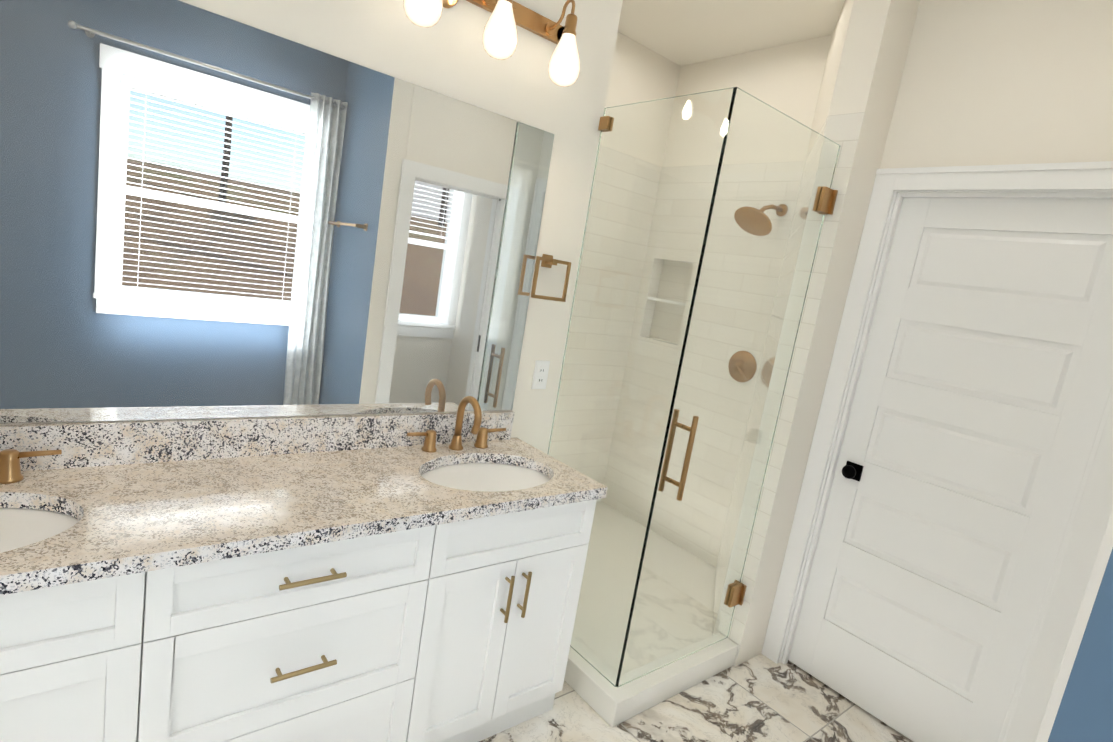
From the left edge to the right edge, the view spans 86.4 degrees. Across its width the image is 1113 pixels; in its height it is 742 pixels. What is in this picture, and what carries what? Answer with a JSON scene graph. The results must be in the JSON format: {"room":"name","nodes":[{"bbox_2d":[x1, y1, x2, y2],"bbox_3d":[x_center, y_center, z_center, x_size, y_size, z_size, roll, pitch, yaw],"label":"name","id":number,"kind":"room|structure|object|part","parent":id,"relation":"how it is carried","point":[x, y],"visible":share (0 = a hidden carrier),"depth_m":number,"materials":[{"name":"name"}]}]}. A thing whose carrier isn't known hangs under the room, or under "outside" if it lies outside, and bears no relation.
{"room":"bathroom","nodes":[
{"label":"bathroom","id":0,"kind":"room"},
{"bbox_2d":[0,0,622,453],"bbox_3d":[-0.782,-0.335,1.753,2.120,2.910,0.126,2,12,-40],"label":"wall","id":1,"kind":"structure","parent":0,"point":[205,214],"depth_m":1.65,"materials":[{"name":"white paint"}]},
{"bbox_2d":[531,360,549,388],"bbox_3d":[-0.062,0.016,2.365,0.070,0.116,0.008,2,12,-40],"label":"electrical outlet","id":2,"kind":"object","parent":1,"relation":"attached to","point":[540,374],"visible":1,"depth_m":2.36,"materials":[{"name":"white paint"}]},
{"bbox_2d":[531,254,570,301],"bbox_3d":[-0.030,-0.356,2.249,0.164,0.166,0.054,2,12,-40],"label":"towel ring","id":3,"kind":"object","parent":1,"relation":"attached to","point":[548,261],"visible":1,"depth_m":2.24,"materials":[{"name":"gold metal"}]},
{"bbox_2d":[403,0,579,86],"bbox_3d":[-0.183,-1.096,1.814,0.686,0.275,0.188,2,12,-40],"label":"sconce","id":4,"kind":"object","parent":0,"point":[500,35],"visible":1,"depth_m":1.88,"materials":[{"name":"white glass"}]},
{"bbox_2d":[605,32,680,107],"bbox_3d":[0.036,-0.501,3.571,1.450,2.910,0.120,2,12,-40],"label":"wall","id":5,"kind":"structure","parent":0,"point":[640,73],"depth_m":3.48,"materials":[{"name":"white paint"}]},
{"bbox_2d":[479,654,912,741],"bbox_3d":[-0.819,1.292,1.101,6.200,0.060,3.760,2,12,-40],"label":"floor","id":6,"kind":"structure","parent":0,"point":[760,698],"depth_m":2.26,"materials":[{"name":"stone"}]},
{"bbox_2d":[0,440,606,741],"bbox_3d":[-0.811,0.749,1.614,1.917,0.835,0.546,2,12,-40],"label":"bathroom vanity","id":7,"kind":"object","parent":6,"relation":"on","point":[417,577],"depth_m":1.45,"materials":[{"name":"white"}]},
{"bbox_2d":[0,399,61,494],"bbox_3d":[-1.293,0.160,1.240,0.396,0.205,0.154,2,12,-40],"label":"faucet","id":8,"kind":"object","parent":7,"relation":"on","point":[12,482],"depth_m":1.35,"materials":[{"name":"gold metal"}]},
{"bbox_2d":[406,396,506,452],"bbox_3d":[-0.311,0.186,2.052,0.396,0.205,0.154,2,12,-40],"label":"faucet","id":9,"kind":"object","parent":7,"relation":"on","point":[481,445],"depth_m":2.08,"materials":[{"name":"gold metal"}]},
{"bbox_2d":[548,87,839,726],"bbox_3d":[0.458,0.137,2.399,0.744,2.180,0.653,2,12,-40],"label":"shower enclosure","id":10,"kind":"object","parent":6,"relation":"on","point":[707,211],"visible":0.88,"depth_m":2.15,"materials":[{"name":"white"}]},
{"bbox_3d":[0.203,0.073,2.212,0.010,2.078,0.585,2,12,-40],"label":"glass","id":11,"kind":"part","parent":10,"relation":"part of","materials":[{"name":"clear glass"}]},
{"bbox_2d":[728,0,919,666],"bbox_3d":[1.094,-0.149,2.491,0.340,2.910,0.141,2,12,-40],"label":"wall pier","id":12,"kind":"object","parent":6,"relation":"on","point":[871,65],"visible":0.72,"depth_m":2.34,"materials":[{"name":"white paint"}]},
{"bbox_2d":[618,0,844,65],"bbox_3d":[-0.345,-1.600,0.622,6.200,0.060,3.760,2,12,-40],"label":"ceiling","id":13,"kind":"structure","parent":0,"point":[682,32],"depth_m":3.03,"materials":[{"name":"white paint"}]},
{"bbox_2d":[675,35,831,128],"bbox_3d":[0.885,-0.364,3.583,0.120,2.910,0.970,2,12,-40],"label":"wall","id":14,"kind":"structure","parent":0,"point":[786,79],"depth_m":3.18,"materials":[{"name":"white paint"}]},
{"bbox_2d":[811,0,853,135],"bbox_3d":[1.086,-0.200,2.792,0.120,2.910,0.780,12,10,15],"label":"wall","id":15,"kind":"structure","parent":0,"point":[832,64],"depth_m":2.55,"materials":[{"name":"white paint"}]},
{"bbox_2d":[880,0,1112,168],"bbox_3d":[1.840,0.095,1.753,0.120,2.910,2.003,2,12,-40],"label":"wall","id":16,"kind":"structure","parent":0,"point":[995,82],"depth_m":2.04,"materials":[{"name":"white paint"}]},
{"bbox_2d":[761,161,1112,741],"bbox_3d":[1.452,0.353,2.194,0.144,2.142,0.973,2,12,-40],"label":"door frame","id":17,"kind":"structure","parent":16,"relation":"attached to","point":[1092,509],"depth_m":2.13,"materials":[{"name":"white paint"}]},
{"bbox_2d":[788,198,1112,741],"bbox_3d":[1.427,0.388,2.197,0.095,2.041,0.778,2,12,-40],"label":"closet door","id":18,"kind":"structure","parent":16,"relation":"in","point":[983,387],"depth_m":2.16,"materials":[{"name":"white paint"}]},
{"bbox_3d":[1.208,0.413,2.433,0.059,0.066,0.066,2,12,-40],"label":"knob","id":19,"kind":"part","parent":18,"relation":"part of","materials":[{"name":"black metal"}]},
{"bbox_2d":[1048,548,1112,741],"bbox_3d":[1.306,0.176,0.733,0.120,2.910,0.808,2,12,-40],"label":"wall","id":20,"kind":"structure","parent":0,"point":[1085,712],"depth_m":1.05,"materials":[{"name":"blue paint"}]},
{"bbox_3d":[1.505,0.107,1.348,0.969,2.910,0.211,2,12,-40],"label":"wall","id":21,"kind":"structure","parent":0,"visible":0},
{"bbox_2d":[1035,510,1112,741],"bbox_3d":[1.371,0.524,1.356,0.822,2.055,0.198,1,13,-43],"label":"door frame","id":22,"kind":"structure","parent":21,"relation":"attached to","point":[1080,625],"depth_m":1.15,"materials":[{"name":"white paint"}]}
]}

